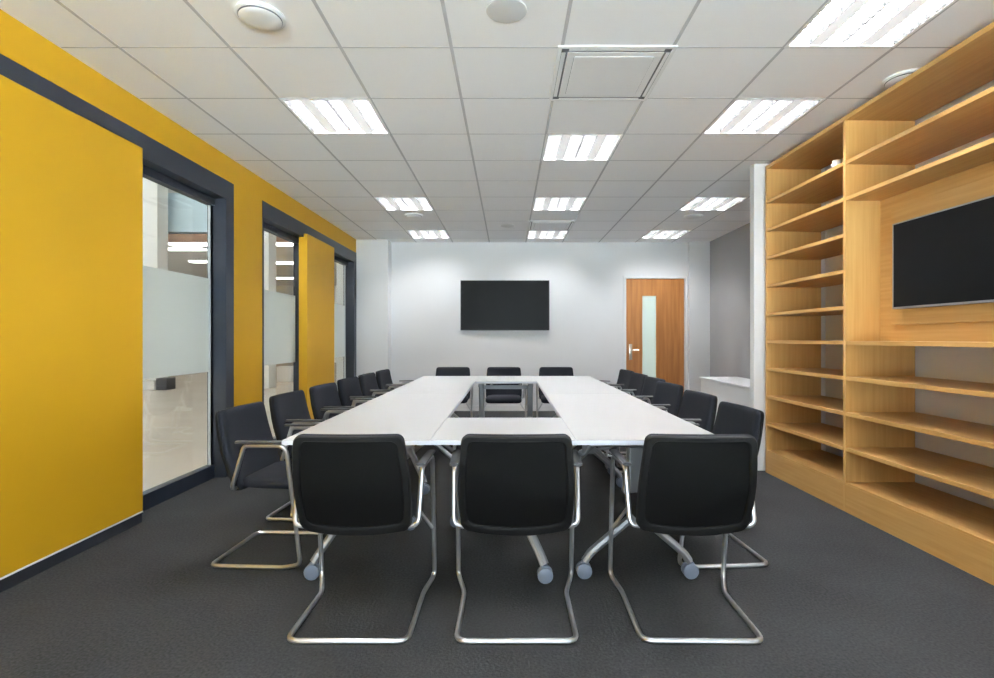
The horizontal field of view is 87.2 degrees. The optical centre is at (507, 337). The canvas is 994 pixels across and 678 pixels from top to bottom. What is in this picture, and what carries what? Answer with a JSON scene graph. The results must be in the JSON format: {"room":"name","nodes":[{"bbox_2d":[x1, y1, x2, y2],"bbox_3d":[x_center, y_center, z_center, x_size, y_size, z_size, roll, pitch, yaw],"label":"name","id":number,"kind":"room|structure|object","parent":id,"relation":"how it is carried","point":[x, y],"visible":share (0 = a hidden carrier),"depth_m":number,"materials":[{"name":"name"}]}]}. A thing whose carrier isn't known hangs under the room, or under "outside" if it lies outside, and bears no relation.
{"room":"conference room","nodes":[
{"label":"conference room","id":0,"kind":"room"},
{"bbox_2d":[0,9,355,406],"bbox_3d":[-2.515,-0.268,3.330,0.170,2.935,10.060,0,0,0],"label":"wall","id":1,"kind":"structure","parent":0,"point":[21,44],"depth_m":4.64,"materials":[{"name":"yellow paint"}]},
{"bbox_2d":[0,74,142,592],"bbox_3d":[-2.404,-0.020,1.205,0.042,2.440,4.410,0,0,0],"label":"wall panel","id":2,"kind":"object","parent":1,"relation":"attached to","point":[71,187],"visible":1,"depth_m":2.81,"materials":[{"name":"yellow paint"}]},
{"bbox_2d":[0,53,233,510],"bbox_3d":[-2.508,-0.080,1.810,0.164,2.560,5.620,0,0,0],"label":"window","id":3,"kind":"structure","parent":1,"relation":"in","point":[188,320],"depth_m":4.13,"materials":[{"name":"blue metal"}]},
{"bbox_2d":[262,200,355,439],"bbox_3d":[-2.508,-0.080,6.755,0.164,2.560,3.190,0,0,0],"label":"window","id":4,"kind":"structure","parent":1,"relation":"in","point":[280,311],"depth_m":6.22,"materials":[{"name":"blue metal"}]},
{"bbox_2d":[299,234,333,418],"bbox_3d":[-2.434,-0.020,6.685,0.102,2.440,0.970,0,0,0],"label":"wall panel","id":5,"kind":"object","parent":4,"relation":"attached to","point":[316,257],"visible":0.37,"depth_m":6.47,"materials":[{"name":"yellow paint"}]},
{"bbox_2d":[276,286,335,361],"bbox_3d":[-8.305,-2.125,26.100,11.390,6.650,0.200,0,0,0],"label":"wall","id":6,"kind":"structure","parent":0,"point":[281,289],"depth_m":26.00,"materials":[{"name":"white paint"}]},
{"bbox_2d":[356,240,390,376],"bbox_3d":[-2.260,-0.268,8.550,0.680,2.935,0.400,0,0,0],"label":"wall pier","id":7,"kind":"object","parent":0,"point":[373,257],"visible":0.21,"depth_m":8.35,"materials":[{"name":"white paint"}]},
{"bbox_2d":[0,362,993,677],"bbox_3d":[-5.275,1.240,11.500,17.450,0.080,29.000,0,0,0],"label":"floor","id":8,"kind":"structure","parent":0,"point":[837,594],"depth_m":2.40,"materials":[{"name":"carpet"}]},
{"bbox_2d":[143,380,155,389],"bbox_3d":[-8.455,1.095,12.215,0.590,0.210,0.330,0,0,0],"label":"plinth block","id":9,"kind":"object","parent":8,"relation":"on","point":[147,384],"visible":0.26,"depth_m":12.05,"materials":[{"name":"white"}]},
{"bbox_2d":[143,178,167,379],"bbox_3d":[-8.815,-2.050,12.600,0.970,6.500,0.400,0,0,0],"label":"column","id":10,"kind":"structure","parent":8,"relation":"on","point":[155,196],"depth_m":12.40,"materials":[{"name":"white paint"}]},
{"bbox_2d":[156,377,175,389],"bbox_3d":[-8.005,1.065,12.215,0.250,0.270,0.330,0,0,0],"label":"box","id":11,"kind":"object","parent":8,"relation":"on","point":[165,383],"visible":1,"depth_m":12.05,"materials":[{"name":"grey"}]},
{"bbox_2d":[211,402,318,569],"bbox_3d":[-1.296,0.791,2.949,0.519,0.816,0.586,0,0,3],"label":"chair","id":12,"kind":"object","parent":8,"relation":"on","point":[247,445],"visible":0.8,"depth_m":2.80,"materials":[{"name":"grey fabric"}]},
{"bbox_2d":[218,402,279,489],"bbox_3d":[-1.459,0.600,2.958,0.150,0.434,0.474,0,0,3],"label":"cushion","id":13,"kind":"object","parent":12,"relation":"on","point":[249,421],"depth_m":2.90,"materials":[{"name":"grey fabric"}]},
{"bbox_2d":[264,231,275,387],"bbox_3d":[-6.040,-2.050,12.600,0.720,6.500,0.400,0,0,0],"label":"column","id":14,"kind":"structure","parent":8,"relation":"on","point":[269,239],"depth_m":12.43,"materials":[{"name":"white"}]},
{"bbox_2d":[277,366,292,381],"bbox_3d":[-6.090,0.990,14.400,0.420,0.420,0.400,0,0,0],"label":"storage box","id":15,"kind":"object","parent":8,"relation":"on","point":[284,373],"visible":0.76,"depth_m":14.20,"materials":[{"name":"white"}]},
{"bbox_2d":[266,390,351,520],"bbox_3d":[-1.331,0.791,3.649,0.520,0.816,0.586,0,0,4],"label":"chair","id":16,"kind":"object","parent":8,"relation":"on","point":[288,407],"visible":0.41,"depth_m":3.55,"materials":[{"name":"grey fabric"}]},
{"bbox_2d":[272,390,310,458],"bbox_3d":[-1.494,0.600,3.660,0.150,0.434,0.474,0,0,4],"label":"cushion","id":17,"kind":"object","parent":16,"relation":"on","point":[288,405],"depth_m":3.58,"materials":[{"name":"grey fabric"}]},
{"bbox_2d":[309,382,373,420],"bbox_3d":[-1.311,0.791,4.298,0.520,0.816,0.586,0,0,5],"label":"chair","id":18,"kind":"object","parent":8,"relation":"on","point":[323,395],"visible":0.3,"depth_m":4.26,"materials":[{"name":"grey fabric"}]},
{"bbox_2d":[311,382,341,418],"bbox_3d":[-1.473,0.600,4.312,0.150,0.434,0.474,0,0,5],"label":"cushion","id":19,"kind":"object","parent":18,"relation":"on","point":[322,395],"depth_m":4.26,"materials":[{"name":"grey fabric"}]},
{"bbox_2d":[287,434,436,643],"bbox_3d":[-0.633,0.791,2.297,0.586,0.816,0.519,0,0,0],"label":"chair","id":20,"kind":"object","parent":8,"relation":"on","point":[344,484],"visible":1,"depth_m":2.10,"materials":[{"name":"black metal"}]},
{"bbox_2d":[298,434,411,499],"bbox_3d":[-0.633,0.600,2.134,0.474,0.434,0.150,0,0,0],"label":"cushion","id":21,"kind":"object","parent":20,"relation":"on","point":[330,466],"depth_m":2.08,"materials":[{"name":"grey fabric"}]},
{"bbox_2d":[337,376,391,406],"bbox_3d":[-1.321,0.791,4.998,0.520,0.816,0.586,0,0,5],"label":"chair","id":22,"kind":"object","parent":8,"relation":"on","point":[348,388],"visible":0.3,"depth_m":4.95,"materials":[{"name":"grey fabric"}]},
{"bbox_2d":[339,376,362,406],"bbox_3d":[-1.483,0.600,5.013,0.150,0.434,0.474,0,0,5],"label":"cushion","id":23,"kind":"object","parent":22,"relation":"on","point":[350,386],"depth_m":4.95,"materials":[{"name":"grey fabric"}]},
{"bbox_2d":[282,393,465,580],"bbox_3d":[-0.698,0.832,3.380,0.685,0.734,2.009,0,0,0],"label":"conference table","id":24,"kind":"object","parent":8,"relation":"on","point":[417,417],"visible":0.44,"depth_m":3.05,"materials":[{"name":"grey laminate"}]},
{"bbox_2d":[358,372,402,396],"bbox_3d":[-1.306,0.791,5.619,0.520,0.816,0.586,0,0,4],"label":"chair","id":25,"kind":"object","parent":8,"relation":"on","point":[367,381],"visible":0.3,"depth_m":5.59,"materials":[{"name":"grey fabric"}]},
{"bbox_2d":[360,372,380,396],"bbox_3d":[-1.468,0.600,5.630,0.150,0.434,0.474,0,0,4],"label":"cushion","id":26,"kind":"object","parent":25,"relation":"on","point":[368,381],"depth_m":5.59,"materials":[{"name":"grey fabric"}]},
{"bbox_2d":[376,369,413,394],"bbox_3d":[-1.286,0.791,6.249,0.520,0.816,0.586,0,0,4],"label":"chair","id":27,"kind":"object","parent":8,"relation":"on","point":[383,377],"visible":0.3,"depth_m":6.22,"materials":[{"name":"grey"}]},
{"bbox_2d":[377,369,393,394],"bbox_3d":[-1.448,0.600,6.260,0.150,0.434,0.474,0,0,4],"label":"cushion","id":28,"kind":"object","parent":27,"relation":"on","point":[383,376],"depth_m":6.22,"materials":[{"name":"grey fabric"}]},
{"bbox_2d":[388,376,478,458],"bbox_3d":[-0.693,0.832,5.388,0.674,0.734,2.004,0,0,0],"label":"conference table","id":29,"kind":"object","parent":8,"relation":"on","point":[425,384],"visible":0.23,"depth_m":5.00,"materials":[{"name":"grey laminate"}]},
{"bbox_2d":[436,367,472,417],"bbox_3d":[-0.726,0.791,6.681,0.586,0.816,0.519,0,0,0],"label":"chair","id":30,"kind":"object","parent":8,"relation":"on","point":[440,371],"visible":0.24,"depth_m":6.87,"materials":[{"name":"grey fabric"}]},
{"bbox_2d":[436,367,470,398],"bbox_3d":[-0.726,0.600,6.844,0.474,0.434,0.150,0,0,0],"label":"cushion","id":31,"kind":"object","parent":30,"relation":"on","point":[440,371],"depth_m":6.87,"materials":[{"name":"grey fabric"}]},
{"bbox_2d":[484,367,526,417],"bbox_3d":[-0.054,0.791,6.681,0.586,0.816,0.519,0,0,0],"label":"chair","id":32,"kind":"object","parent":8,"relation":"on","point":[493,396],"visible":0.62,"depth_m":6.80,"materials":[{"name":"grey fabric"}]},
{"bbox_2d":[486,367,521,397],"bbox_3d":[-0.054,0.600,6.844,0.474,0.434,0.150,0,0,0],"label":"cushion","id":33,"kind":"object","parent":32,"relation":"on","point":[491,371],"depth_m":6.86,"materials":[{"name":"grey fabric"}]},
{"bbox_2d":[475,376,536,417],"bbox_3d":[-0.025,0.832,5.987,0.935,0.734,0.804,0,0,0],"label":"conference table","id":34,"kind":"object","parent":8,"relation":"on","point":[481,380],"visible":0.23,"depth_m":5.91,"materials":[{"name":"grey laminate"}]},
{"bbox_2d":[430,418,593,583],"bbox_3d":[0.073,0.832,2.860,1.026,0.734,0.970,0,0,0],"label":"conference table","id":35,"kind":"object","parent":8,"relation":"on","point":[452,431],"visible":0.36,"depth_m":2.65,"materials":[{"name":"grey laminate"}]},
{"bbox_2d":[449,434,582,643],"bbox_3d":[0.034,0.791,2.297,0.586,0.816,0.519,0,0,0],"label":"chair","id":36,"kind":"object","parent":8,"relation":"on","point":[503,484],"visible":1,"depth_m":2.10,"materials":[{"name":"grey"}]},
{"bbox_2d":[464,434,567,436],"bbox_3d":[0.034,0.600,2.134,0.474,0.434,0.150,0,0,0],"label":"cushion","id":37,"kind":"object","parent":36,"relation":"on","point":[467,435],"depth_m":2.07,"materials":[{"name":"grey fabric"}]},
{"bbox_2d":[536,367,573,417],"bbox_3d":[0.636,0.791,6.681,0.586,0.816,0.519,0,0,0],"label":"chair","id":38,"kind":"object","parent":8,"relation":"on","point":[543,371],"visible":0.31,"depth_m":6.87,"materials":[{"name":"grey fabric"}]},
{"bbox_2d":[538,367,573,397],"bbox_3d":[0.636,0.600,6.844,0.474,0.434,0.150,0,0,0],"label":"cushion","id":39,"kind":"object","parent":38,"relation":"on","point":[543,371],"depth_m":6.87,"materials":[{"name":"grey fabric"}]},
{"bbox_2d":[533,376,624,474],"bbox_3d":[0.655,0.832,5.388,0.689,0.734,2.004,0,0,0],"label":"conference table","id":40,"kind":"object","parent":8,"relation":"on","point":[547,384],"visible":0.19,"depth_m":5.11,"materials":[{"name":"grey laminate"}]},
{"bbox_2d":[599,369,633,388],"bbox_3d":[1.211,0.791,6.238,0.519,0.816,0.586,0,0,-6],"label":"chair","id":41,"kind":"object","parent":8,"relation":"on","point":[624,375],"visible":0.2,"depth_m":6.28,"materials":[{"name":"grey fabric"}]},
{"bbox_2d":[617,369,632,388],"bbox_3d":[1.373,0.600,6.255,0.150,0.434,0.474,0,0,-6],"label":"cushion","id":42,"kind":"object","parent":41,"relation":"on","point":[624,375],"depth_m":6.28,"materials":[{"name":"grey fabric"}]},
{"bbox_2d":[604,372,647,453],"bbox_3d":[1.206,0.791,5.638,0.519,0.816,0.586,0,0,-6],"label":"chair","id":43,"kind":"object","parent":8,"relation":"on","point":[636,381],"visible":0.25,"depth_m":5.62,"materials":[{"name":"grey fabric"}]},
{"bbox_2d":[627,372,645,395],"bbox_3d":[1.368,0.600,5.655,0.150,0.434,0.474,0,0,-6],"label":"cushion","id":44,"kind":"object","parent":43,"relation":"on","point":[636,381],"depth_m":5.65,"materials":[{"name":"grey fabric"}]},
{"bbox_2d":[545,393,712,578],"bbox_3d":[0.655,0.832,3.380,0.689,0.734,2.009,0,0,0],"label":"conference table","id":45,"kind":"object","parent":8,"relation":"on","point":[604,421],"visible":0.7,"depth_m":2.77,"materials":[{"name":"grey laminate"}]},
{"bbox_2d":[599,376,665,467],"bbox_3d":[1.206,0.791,5.028,0.519,0.816,0.586,0,0,-6],"label":"chair","id":46,"kind":"object","parent":8,"relation":"on","point":[648,389],"visible":0.27,"depth_m":5.10,"materials":[{"name":"grey"}]},
{"bbox_2d":[641,376,663,402],"bbox_3d":[1.368,0.600,5.045,0.150,0.434,0.474,0,0,-6],"label":"cushion","id":47,"kind":"object","parent":46,"relation":"on","point":[648,389],"depth_m":5.11,"materials":[{"name":"grey fabric"}]},
{"bbox_2d":[605,381,683,472],"bbox_3d":[1.161,0.791,4.417,0.520,0.816,0.586,0,0,-9],"label":"chair","id":48,"kind":"object","parent":8,"relation":"on","point":[666,395],"visible":0.26,"depth_m":4.37,"materials":[{"name":"grey fabric"}]},
{"bbox_2d":[651,381,680,416],"bbox_3d":[1.322,0.600,4.442,0.150,0.434,0.474,0,0,-9],"label":"chair back","id":49,"kind":"object","parent":48,"relation":"on","point":[665,392],"depth_m":4.40,"materials":[{"name":"grey fabric"}]},
{"bbox_2d":[622,390,717,493],"bbox_3d":[1.141,0.791,3.668,0.519,0.816,0.586,0,0,-6],"label":"chair","id":50,"kind":"object","parent":8,"relation":"on","point":[700,408],"visible":0.28,"depth_m":3.63,"materials":[{"name":"grey fabric"}]},
{"bbox_2d":[678,390,714,430],"bbox_3d":[1.303,0.600,3.685,0.150,0.434,0.474,0,0,-6],"label":"chair back","id":51,"kind":"object","parent":50,"relation":"on","point":[695,404],"depth_m":3.64,"materials":[{"name":"grey fabric"}]},
{"bbox_2d":[608,434,762,644],"bbox_3d":[0.770,0.791,2.297,0.586,0.816,0.520,0,0,1],"label":"chair","id":52,"kind":"object","parent":8,"relation":"on","point":[689,484],"visible":1,"depth_m":2.10,"materials":[{"name":"grey"}]},
{"bbox_2d":[636,434,751,509],"bbox_3d":[0.767,0.600,2.134,0.474,0.434,0.150,0,0,1],"label":"chair back","id":53,"kind":"object","parent":52,"relation":"on","point":[678,471],"depth_m":2.09,"materials":[{"name":"grey fabric"}]},
{"bbox_2d":[677,401,767,568],"bbox_3d":[1.106,0.791,2.959,0.520,0.816,0.586,0,0,-4],"label":"chair","id":54,"kind":"object","parent":8,"relation":"on","point":[731,418],"visible":0.3,"depth_m":2.88,"materials":[{"name":"grey fabric"}]},
{"bbox_2d":[712,401,760,440],"bbox_3d":[1.268,0.600,2.970,0.150,0.434,0.474,0,0,-4],"label":"chair back","id":55,"kind":"object","parent":54,"relation":"on","point":[731,418],"depth_m":2.96,"materials":[{"name":"grey fabric"}]},
{"bbox_2d":[699,377,749,422],"bbox_3d":[3.020,0.877,6.200,0.550,0.645,2.590,0,0,0],"label":"base cabinet","id":56,"kind":"object","parent":8,"relation":"on","point":[736,390],"visible":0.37,"depth_m":6.66,"materials":[{"name":"white plastic"}]},
{"bbox_2d":[765,22,993,584],"bbox_3d":[2.579,-0.168,3.418,0.490,2.735,2.526,0,0,-1],"label":"bookcase","id":57,"kind":"object","parent":8,"relation":"on","point":[880,144],"visible":0.98,"depth_m":3.60,"materials":[{"name":"brown wood"}]},
{"bbox_2d":[831,159,840,167],"bbox_3d":[2.386,-1.256,3.791,0.066,0.062,0.067,0,0,0],"label":"paper cup","id":58,"kind":"object","parent":57,"relation":"on","point":[834,162],"visible":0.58,"depth_m":3.77,"materials":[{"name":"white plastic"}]},
{"bbox_2d":[892,195,993,308],"bbox_3d":[2.539,-0.464,2.905,0.056,0.553,0.985,0,0,-1],"label":"television","id":59,"kind":"object","parent":57,"relation":"attached to","point":[945,257],"visible":1,"depth_m":3.00,"materials":[{"name":"black"}]},
{"bbox_2d":[0,0,993,241],"bbox_3d":[0.435,-1.575,3.450,5.770,0.001,10.340,0,0,0],"label":"ceiling","id":60,"kind":"structure","parent":0,"point":[423,129],"depth_m":3.32,"materials":[{"name":"tile"}]},
{"bbox_2d":[234,0,285,30],"bbox_3d":[-1.207,-1.560,2.545,0.232,0.029,0.232,0,0,0],"label":"ceiling vent","id":61,"kind":"object","parent":60,"relation":"in","point":[257,15],"visible":1,"depth_m":2.51,"materials":[{"name":"white plastic"}]},
{"bbox_2d":[280,99,389,133],"bbox_3d":[-1.207,-1.619,3.730,0.596,0.093,0.596,0,0,0],"label":"ceiling light","id":62,"kind":"object","parent":60,"relation":"attached to","point":[319,116],"visible":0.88,"depth_m":3.73,"materials":[{"name":"white plastic"}]},
{"bbox_2d":[373,197,433,209],"bbox_3d":[-1.207,-1.619,6.130,0.596,0.093,0.596,0,0,0],"label":"ceiling light","id":63,"kind":"object","parent":60,"relation":"attached to","point":[388,203],"visible":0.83,"depth_m":6.13,"materials":[{"name":"white plastic"}]},
{"bbox_2d":[404,213,422,218],"bbox_3d":[-1.207,-1.560,6.680,0.232,0.029,0.232,0,0,0],"label":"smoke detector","id":64,"kind":"object","parent":60,"relation":"in","point":[408,215],"visible":1,"depth_m":6.63,"materials":[{"name":"white plastic"}]},
{"bbox_2d":[405,230,449,237],"bbox_3d":[-1.207,-1.619,7.930,0.596,0.093,0.596,0,0,0],"label":"ceiling light","id":65,"kind":"object","parent":60,"relation":"attached to","point":[413,233],"visible":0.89,"depth_m":7.93,"materials":[{"name":"white plastic"}]},
{"bbox_2d":[486,0,526,22],"bbox_3d":[-0.007,-1.572,2.510,0.198,0.006,0.198,0,0,0],"label":"ceiling speaker","id":66,"kind":"object","parent":60,"relation":"attached to","point":[501,11],"visible":1,"depth_m":2.50,"materials":[{"name":"white plastic"}]},
{"bbox_2d":[54,0,958,241],"bbox_3d":[0.435,-1.575,3.450,5.710,0.002,10.280,0,0,0],"label":"ceiling grid","id":67,"kind":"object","parent":60,"relation":"attached to","point":[194,10],"depth_m":3.43,"materials":[{"name":"grey metal"}]},
{"bbox_2d":[501,224,513,227],"bbox_3d":[-0.007,-1.572,7.330,0.198,0.006,0.198,0,0,0],"label":"ceiling speaker","id":68,"kind":"object","parent":60,"relation":"attached to","point":[504,225],"visible":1,"depth_m":7.29,"materials":[{"name":"white"}]},
{"bbox_2d":[527,231,567,237],"bbox_3d":[0.593,-1.619,7.930,0.596,0.093,0.596,0,0,0],"label":"ceiling light","id":69,"kind":"object","parent":60,"relation":"attached to","point":[531,234],"visible":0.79,"depth_m":7.98,"materials":[{"name":"white plastic"}]},
{"bbox_2d":[527,221,575,230],"bbox_3d":[0.593,-1.570,7.330,0.644,0.010,0.644,0,0,0],"label":"air conditioner","id":70,"kind":"object","parent":60,"relation":"attached to","point":[532,225],"visible":1,"depth_m":7.27,"materials":[{"name":"white plastic"}]},
{"bbox_2d":[532,197,587,209],"bbox_3d":[0.593,-1.619,6.130,0.596,0.093,0.596,0,0,0],"label":"ceiling light","id":71,"kind":"object","parent":60,"relation":"attached to","point":[540,203],"visible":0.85,"depth_m":6.13,"materials":[{"name":"white plastic"}]},
{"bbox_2d":[541,134,622,160],"bbox_3d":[0.593,-1.619,4.330,0.596,0.093,0.596,0,0,0],"label":"ceiling light","id":72,"kind":"object","parent":60,"relation":"attached to","point":[557,147],"visible":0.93,"depth_m":4.33,"materials":[{"name":"white plastic"}]},
{"bbox_2d":[549,45,677,100],"bbox_3d":[0.593,-1.570,3.130,0.644,0.010,0.644,0,0,0],"label":"air conditioner","id":73,"kind":"object","parent":60,"relation":"attached to","point":[581,72],"visible":1,"depth_m":3.06,"materials":[{"name":"white plastic"}]},
{"bbox_2d":[642,230,691,237],"bbox_3d":[2.393,-1.619,7.930,0.596,0.093,0.596,0,0,0],"label":"ceiling light","id":74,"kind":"object","parent":60,"relation":"attached to","point":[653,233],"visible":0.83,"depth_m":7.93,"materials":[{"name":"white plastic"}]},
{"bbox_2d":[684,214,702,218],"bbox_3d":[2.393,-1.560,6.730,0.232,0.029,0.232,0,0,0],"label":"ceiling vent","id":75,"kind":"object","parent":60,"relation":"in","point":[690,216],"visible":1,"depth_m":6.67,"materials":[{"name":"white plastic"}]},
{"bbox_2d":[679,197,748,209],"bbox_3d":[2.393,-1.619,6.130,0.596,0.093,0.596,0,0,0],"label":"ceiling light","id":76,"kind":"object","parent":60,"relation":"attached to","point":[698,203],"visible":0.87,"depth_m":6.13,"materials":[{"name":"white plastic"}]},
{"bbox_2d":[702,99,824,133],"bbox_3d":[1.793,-1.619,3.730,0.596,0.093,0.596,0,0,0],"label":"ceiling light","id":77,"kind":"object","parent":60,"relation":"attached to","point":[742,116],"visible":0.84,"depth_m":3.73,"materials":[{"name":"white plastic"}]},
{"bbox_2d":[784,0,956,47],"bbox_3d":[1.793,-1.619,2.530,0.596,0.093,0.596,0,0,0],"label":"ceiling light","id":78,"kind":"object","parent":60,"relation":"attached to","point":[839,23],"visible":0.98,"depth_m":2.63,"materials":[{"name":"white plastic"}]},
{"bbox_2d":[881,68,919,88],"bbox_3d":[2.400,-1.560,3.160,0.232,0.029,0.232,0,0,0],"label":"ceiling vent","id":79,"kind":"object","parent":60,"relation":"in","point":[891,80],"visible":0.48,"depth_m":3.12,"materials":[{"name":"white plastic"}]},
{"bbox_2d":[391,242,687,404],"bbox_3d":[0.760,-0.268,8.660,5.380,2.935,0.120,0,0,0],"label":"wall","id":80,"kind":"structure","parent":0,"point":[585,334],"depth_m":8.60,"materials":[{"name":"white paint"}]},
{"bbox_2d":[460,280,548,329],"bbox_3d":[-0.050,-0.533,8.572,1.455,0.820,0.056,0,0,0],"label":"television","id":81,"kind":"object","parent":80,"relation":"attached to","point":[484,304],"visible":1,"depth_m":8.55,"materials":[{"name":"black"}]},
{"bbox_2d":[455,405,553,410],"bbox_3d":[-0.013,1.155,8.595,3.795,0.090,0.013,0,0,0],"label":"baseboard","id":82,"kind":"structure","parent":80,"relation":"attached to","point":[460,407],"depth_m":8.59,"materials":[{"name":"white"}]},
{"bbox_2d":[624,276,686,392],"bbox_3d":[2.425,0.090,8.618,1.040,2.220,0.164,0,0,0],"label":"door","id":83,"kind":"structure","parent":80,"relation":"in","point":[655,307],"depth_m":8.61,"materials":[{"name":"brown wood"}]},
{"bbox_2d":[688,242,709,391],"bbox_3d":[3.140,-0.188,8.566,0.360,2.775,0.071,0,0,0],"label":"wall pier","id":84,"kind":"object","parent":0,"point":[698,252],"visible":0.64,"depth_m":8.53,"materials":[{"name":"white paint"}]},
{"bbox_2d":[710,223,749,378],"bbox_3d":[3.375,-0.268,6.775,0.150,2.935,3.950,0,0,0],"label":"wall","id":85,"kind":"structure","parent":0,"point":[730,252],"depth_m":7.74,"materials":[{"name":"grey paint"}]},
{"bbox_2d":[750,164,824,470],"bbox_3d":[2.837,-0.268,4.760,1.225,2.935,0.080,0,0,0],"label":"wall","id":86,"kind":"structure","parent":0,"point":[757,171],"depth_m":4.72,"materials":[{"name":"white paint"}]},
{"bbox_2d":[825,80,993,508],"bbox_3d":[2.945,-0.268,1.510,0.150,2.935,6.420,0,0,0],"label":"wall","id":87,"kind":"structure","parent":0,"point":[972,364],"depth_m":3.44,"materials":[{"name":"white paint"}]},
{"label":"outside","id":88,"kind":"structure","parent":0,"visible":0},
{"bbox_2d":[168,242,335,285],"bbox_3d":[-8.375,-2.650,19.600,11.250,0.100,12.800,0,0,0],"label":"soffit","id":89,"kind":"structure","parent":88,"point":[178,262],"depth_m":17.98,"materials":[{"name":"white"}]},
{"bbox_2d":[168,243,206,245],"bbox_3d":[-8.770,-2.583,14.400,1.100,0.035,0.300,0,0,0],"label":"ceiling light","id":90,"kind":"object","parent":89,"relation":"attached to","point":[172,244],"visible":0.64,"depth_m":14.32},
{"bbox_2d":[168,248,206,250],"bbox_3d":[-9.400,-2.583,15.200,1.100,0.035,0.300,0,0,0],"label":"ceiling light","id":91,"kind":"object","parent":89,"relation":"attached to","point":[169,249],"visible":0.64,"depth_m":15.13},
{"bbox_2d":[188,261,206,262],"bbox_3d":[-10.200,-2.583,17.700,1.100,0.035,0.300,0,0,0],"label":"ceiling light","id":92,"kind":"object","parent":89,"relation":"attached to","point":[188,261],"visible":0.43,"depth_m":17.55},
{"bbox_2d":[276,243,292,245],"bbox_3d":[-6.100,-2.583,14.400,1.100,0.035,0.300,0,0,0],"label":"ceiling light","id":93,"kind":"object","parent":89,"relation":"attached to","point":[277,244],"visible":0.29,"depth_m":14.32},
{"bbox_2d":[276,262,292,263],"bbox_3d":[-7.500,-2.583,18.000,1.100,0.035,0.300,0,0,0],"label":"ceiling light","id":94,"kind":"object","parent":89,"relation":"attached to","point":[276,262],"visible":0.43,"depth_m":17.91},
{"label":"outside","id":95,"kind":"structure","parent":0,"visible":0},
{"bbox_2d":[168,234,288,241],"bbox_3d":[-8.375,-2.587,13.525,11.250,0.025,0.950,0,0,0],"label":"atrium soffit edge","id":96,"kind":"structure","parent":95,"point":[171,237],"depth_m":13.51,"materials":[{"name":"beige"}]},
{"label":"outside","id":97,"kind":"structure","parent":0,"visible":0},
{"bbox_2d":[336,263,343,388],"bbox_3d":[-2.680,-0.290,17.185,0.140,2.980,17.630,0,0,0],"label":"wall","id":98,"kind":"structure","parent":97,"point":[339,268],"depth_m":8.37,"materials":[{"name":"white paint"}]},
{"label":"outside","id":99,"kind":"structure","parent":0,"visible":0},
{"bbox_2d":[168,193,206,233],"bbox_3d":[-8.375,-3.125,13.100,11.250,0.970,0.200,0,0,0],"label":"bulkhead","id":100,"kind":"object","parent":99,"point":[186,215],"visible":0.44,"depth_m":13.00,"materials":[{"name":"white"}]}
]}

